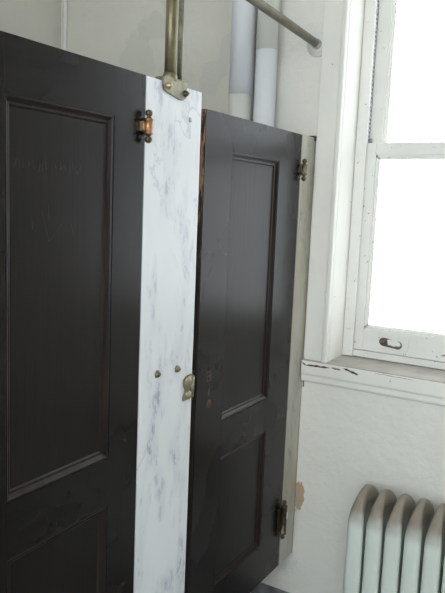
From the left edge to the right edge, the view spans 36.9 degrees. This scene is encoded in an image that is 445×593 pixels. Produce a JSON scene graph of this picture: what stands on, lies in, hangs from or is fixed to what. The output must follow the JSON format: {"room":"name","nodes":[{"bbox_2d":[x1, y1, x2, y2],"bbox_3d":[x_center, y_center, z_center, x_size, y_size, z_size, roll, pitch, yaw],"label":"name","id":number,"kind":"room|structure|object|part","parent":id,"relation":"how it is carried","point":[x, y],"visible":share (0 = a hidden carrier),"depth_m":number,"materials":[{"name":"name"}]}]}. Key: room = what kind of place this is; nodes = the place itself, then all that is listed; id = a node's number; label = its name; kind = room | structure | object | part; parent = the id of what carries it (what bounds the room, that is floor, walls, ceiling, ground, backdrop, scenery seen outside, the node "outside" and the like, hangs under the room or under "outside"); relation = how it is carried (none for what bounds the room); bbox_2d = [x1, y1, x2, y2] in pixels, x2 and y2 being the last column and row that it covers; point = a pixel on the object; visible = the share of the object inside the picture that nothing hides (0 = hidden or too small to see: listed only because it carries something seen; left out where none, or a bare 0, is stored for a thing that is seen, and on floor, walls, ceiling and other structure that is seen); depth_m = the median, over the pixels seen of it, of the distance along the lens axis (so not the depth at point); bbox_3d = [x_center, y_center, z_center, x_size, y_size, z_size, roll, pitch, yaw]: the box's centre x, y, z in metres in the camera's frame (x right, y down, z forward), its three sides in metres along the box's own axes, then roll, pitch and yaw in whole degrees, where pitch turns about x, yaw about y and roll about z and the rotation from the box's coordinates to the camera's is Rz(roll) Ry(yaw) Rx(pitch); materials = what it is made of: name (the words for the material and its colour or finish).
{"room":"public restroom","nodes":[
{"label":"public restroom","id":0,"kind":"room"},
{"bbox_2d":[0,0,61,48],"bbox_3d":[-1.521,-0.232,1.680,0.100,3.000,3.440,7,9,31],"label":"wall","id":1,"kind":"structure","parent":0,"point":[35,20],"depth_m":2.68,"materials":[{"name":"grey paint"}]},
{"bbox_2d":[61,0,444,592],"bbox_3d":[0.970,-0.180,2.048,3.790,3.000,0.240,7,9,31],"label":"wall","id":2,"kind":"structure","parent":0,"point":[349,439],"depth_m":2.37,"materials":[{"name":"paint"}]},
{"bbox_2d":[64,0,66,50],"bbox_3d":[-0.688,-0.360,2.889,0.013,2.999,0.013,7,9,31],"label":"conduit","id":3,"kind":"object","parent":2,"relation":"attached to","point":[65,1],"visible":0.02,"depth_m":2.78,"materials":[{"name":"white metal"}]},
{"bbox_2d":[228,0,256,120],"bbox_3d":[0.046,-0.263,2.389,0.084,2.999,0.084,7,9,31],"label":"pipe","id":4,"kind":"object","parent":2,"relation":"attached to","point":[243,32],"visible":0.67,"depth_m":2.28,"materials":[{"name":"white paint"}]},
{"bbox_2d":[251,582,288,592],"bbox_3d":[0.844,1.248,2.127,3.790,0.140,0.022,7,9,31],"label":"baseboard","id":5,"kind":"structure","parent":2,"relation":"attached to","point":[261,588],"depth_m":2.52,"materials":[{"name":"stone"}]},
{"bbox_2d":[246,0,322,56],"bbox_3d":[-0.300,-0.771,1.205,0.080,0.161,2.400,7,9,31],"label":"rail","id":6,"kind":"object","parent":2,"relation":"attached to","point":[314,42],"visible":1,"depth_m":2.05,"materials":[{"name":"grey metal"}]},
{"bbox_2d":[278,134,316,565],"bbox_3d":[0.251,0.206,2.324,0.025,1.508,0.109,7,9,31],"label":"marble pilaster","id":7,"kind":"object","parent":2,"relation":"attached to","point":[308,147],"visible":0.8,"depth_m":2.31,"materials":[{"name":"beige stone"}]},
{"bbox_2d":[184,109,306,592],"bbox_3d":[0.081,0.240,2.035,0.062,1.497,0.610,7,9,31],"label":"door","id":8,"kind":"structure","parent":7,"relation":"attached to","point":[250,172],"depth_m":1.99,"materials":[{"name":"black wood"}]},
{"bbox_3d":[0.033,0.913,2.117,0.035,0.138,0.286,7,9,31],"label":"rail","id":9,"kind":"part","parent":8,"relation":"part of","materials":[{"name":"black wood"}]},
{"bbox_3d":[0.044,0.646,2.081,0.011,0.400,0.286,7,9,31],"label":"door panel","id":10,"kind":"part","parent":8,"relation":"part of","materials":[{"name":"black wood"}]},
{"bbox_3d":[0.053,0.647,2.076,0.012,0.400,0.286,7,9,31],"label":"moulding","id":11,"kind":"part","parent":8,"relation":"part of","materials":[{"name":"black wood"}]},
{"bbox_3d":[0.054,0.395,2.047,0.035,0.107,0.286,7,9,31],"label":"rail","id":12,"kind":"part","parent":8,"relation":"part of","materials":[{"name":"black wood"}]},
{"bbox_3d":[0.072,-0.033,1.990,0.011,0.757,0.286,7,9,31],"label":"door panel","id":13,"kind":"part","parent":8,"relation":"part of","materials":[{"name":"black wood"}]},
{"bbox_3d":[0.081,-0.031,1.985,0.012,0.757,0.286,7,9,31],"label":"moulding","id":14,"kind":"part","parent":8,"relation":"part of","materials":[{"name":"black wood"}]},
{"bbox_3d":[0.089,-0.454,1.933,0.035,0.095,0.286,7,9,31],"label":"rail","id":15,"kind":"part","parent":8,"relation":"part of","materials":[{"name":"black wood"}]},
{"bbox_2d":[304,0,349,362],"bbox_3d":[0.831,-0.547,1.939,1.192,1.674,0.020,7,9,31],"label":"trim","id":16,"kind":"structure","parent":2,"relation":"attached to","point":[336,12],"depth_m":2.25,"materials":[{"name":"white paint"}]},
{"bbox_2d":[328,0,364,361],"bbox_3d":[0.451,-0.566,2.300,0.002,1.584,0.200,7,9,31],"label":"trim","id":17,"kind":"structure","parent":2,"relation":"attached to","point":[357,7],"depth_m":2.29,"materials":[{"name":"white paint"}]},
{"bbox_2d":[301,355,444,397],"bbox_3d":[0.853,0.321,2.157,1.196,0.110,0.260,7,9,31],"label":"windowsill","id":18,"kind":"structure","parent":2,"relation":"attached to","point":[389,374],"depth_m":2.24,"materials":[{"name":"paint"}]},
{"bbox_2d":[301,372,444,405],"bbox_3d":[0.789,0.344,2.063,1.186,0.030,0.018,7,9,31],"label":"trim","id":19,"kind":"structure","parent":2,"relation":"attached to","point":[430,399],"depth_m":2.22,"materials":[{"name":"white paint"}]},
{"bbox_2d":[342,0,444,369],"bbox_3d":[0.928,-0.523,2.107,1.018,1.579,0.103,7,9,31],"label":"window","id":20,"kind":"structure","parent":2,"relation":"in","point":[361,338],"depth_m":2.31,"materials":[{"name":"white paint"}]},
{"bbox_3d":[0.525,-0.923,2.270,0.004,0.776,0.004,7,9,31],"label":"sash chain","id":21,"kind":"part","parent":20,"relation":"part of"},
{"bbox_3d":[0.952,-0.862,2.079,0.957,0.832,0.034,7,9,31],"label":"sash","id":22,"kind":"part","parent":20,"relation":"part of","materials":[{"name":"white paint"}]},
{"bbox_3d":[0.598,0.162,2.337,0.108,0.050,0.002,7,9,31],"label":"lift plate","id":23,"kind":"part","parent":20,"relation":"part of","materials":[{"name":"white paint"}]},
{"bbox_3d":[0.901,-0.126,2.142,0.957,0.730,0.036,7,9,31],"label":"sash","id":24,"kind":"part","parent":20,"relation":"part of","materials":[{"name":"white paint"}]},
{"bbox_3d":[0.904,-0.145,2.143,0.865,0.596,0.004,7,9,31],"label":"pane","id":25,"kind":"part","parent":20,"relation":"part of","materials":[{"name":"clear glass"}]},
{"bbox_3d":[0.953,-0.851,2.083,0.853,0.744,0.004,7,9,31],"label":"pane","id":26,"kind":"part","parent":20,"relation":"part of","materials":[{"name":"clear glass"}]},
{"bbox_3d":[0.052,1.509,0.852,3.990,0.100,3.540,7,9,31],"label":"floor","id":27,"kind":"structure","parent":0,"visible":0},
{"bbox_2d":[133,76,201,592],"bbox_3d":[-0.150,0.410,1.694,0.051,1.834,0.241,7,9,31],"label":"marble pilaster","id":28,"kind":"object","parent":27,"relation":"on","point":[172,158],"visible":0.94,"depth_m":1.64,"materials":[{"name":"white stone"}]},
{"bbox_2d":[0,30,152,592],"bbox_3d":[-0.324,0.278,1.363,0.062,1.500,0.517,7,9,31],"label":"door","id":29,"kind":"structure","parent":28,"relation":"attached to","point":[73,126],"depth_m":1.35,"materials":[{"name":"black wood"}]},
{"bbox_3d":[-0.356,0.669,1.415,0.011,0.379,0.288,7,9,31],"label":"door panel","id":30,"kind":"part","parent":29,"relation":"part of","materials":[{"name":"black wood"}]},
{"bbox_3d":[-0.329,0.004,1.326,0.011,0.746,0.288,7,9,31],"label":"door panel","id":31,"kind":"part","parent":29,"relation":"part of","materials":[{"name":"black wood"}]},
{"bbox_3d":[-0.347,0.671,1.410,0.012,0.379,0.288,7,9,31],"label":"moulding","id":32,"kind":"part","parent":29,"relation":"part of","materials":[{"name":"black wood"}]},
{"bbox_3d":[-0.347,0.427,1.383,0.035,0.110,0.288,7,9,31],"label":"rail","id":33,"kind":"part","parent":29,"relation":"part of","materials":[{"name":"black wood"}]},
{"bbox_3d":[-0.320,0.005,1.320,0.012,0.746,0.288,7,9,31],"label":"moulding","id":34,"kind":"part","parent":29,"relation":"part of","materials":[{"name":"black wood"}]},
{"bbox_3d":[-0.312,-0.415,1.269,0.035,0.100,0.288,7,9,31],"label":"rail","id":35,"kind":"part","parent":29,"relation":"part of","materials":[{"name":"black wood"}]},
{"bbox_2d":[155,0,188,100],"bbox_3d":[-0.111,-0.626,1.555,0.058,0.323,0.125,7,9,31],"label":"post","id":36,"kind":"object","parent":28,"relation":"attached to","point":[172,83],"visible":0.93,"depth_m":1.54,"materials":[{"name":"gold metal"}]},
{"bbox_3d":[-0.111,-0.485,1.552,0.005,0.044,0.095,7,9,31],"label":"clamp plate","id":37,"kind":"part","parent":36,"relation":"part of","materials":[{"name":"grey metal"}]},
{"bbox_3d":[-0.101,-0.653,1.611,0.013,0.283,0.013,7,9,31],"label":"rod","id":38,"kind":"part","parent":36,"relation":"part of","materials":[{"name":"grey metal"}]},
{"bbox_2d":[343,484,444,592],"bbox_3d":[0.783,0.988,1.998,0.835,0.684,0.188,7,9,31],"label":"radiator","id":39,"kind":"object","parent":27,"relation":"on","point":[393,545],"visible":1,"depth_m":2.05,"materials":[{"name":"metal"}]}
]}

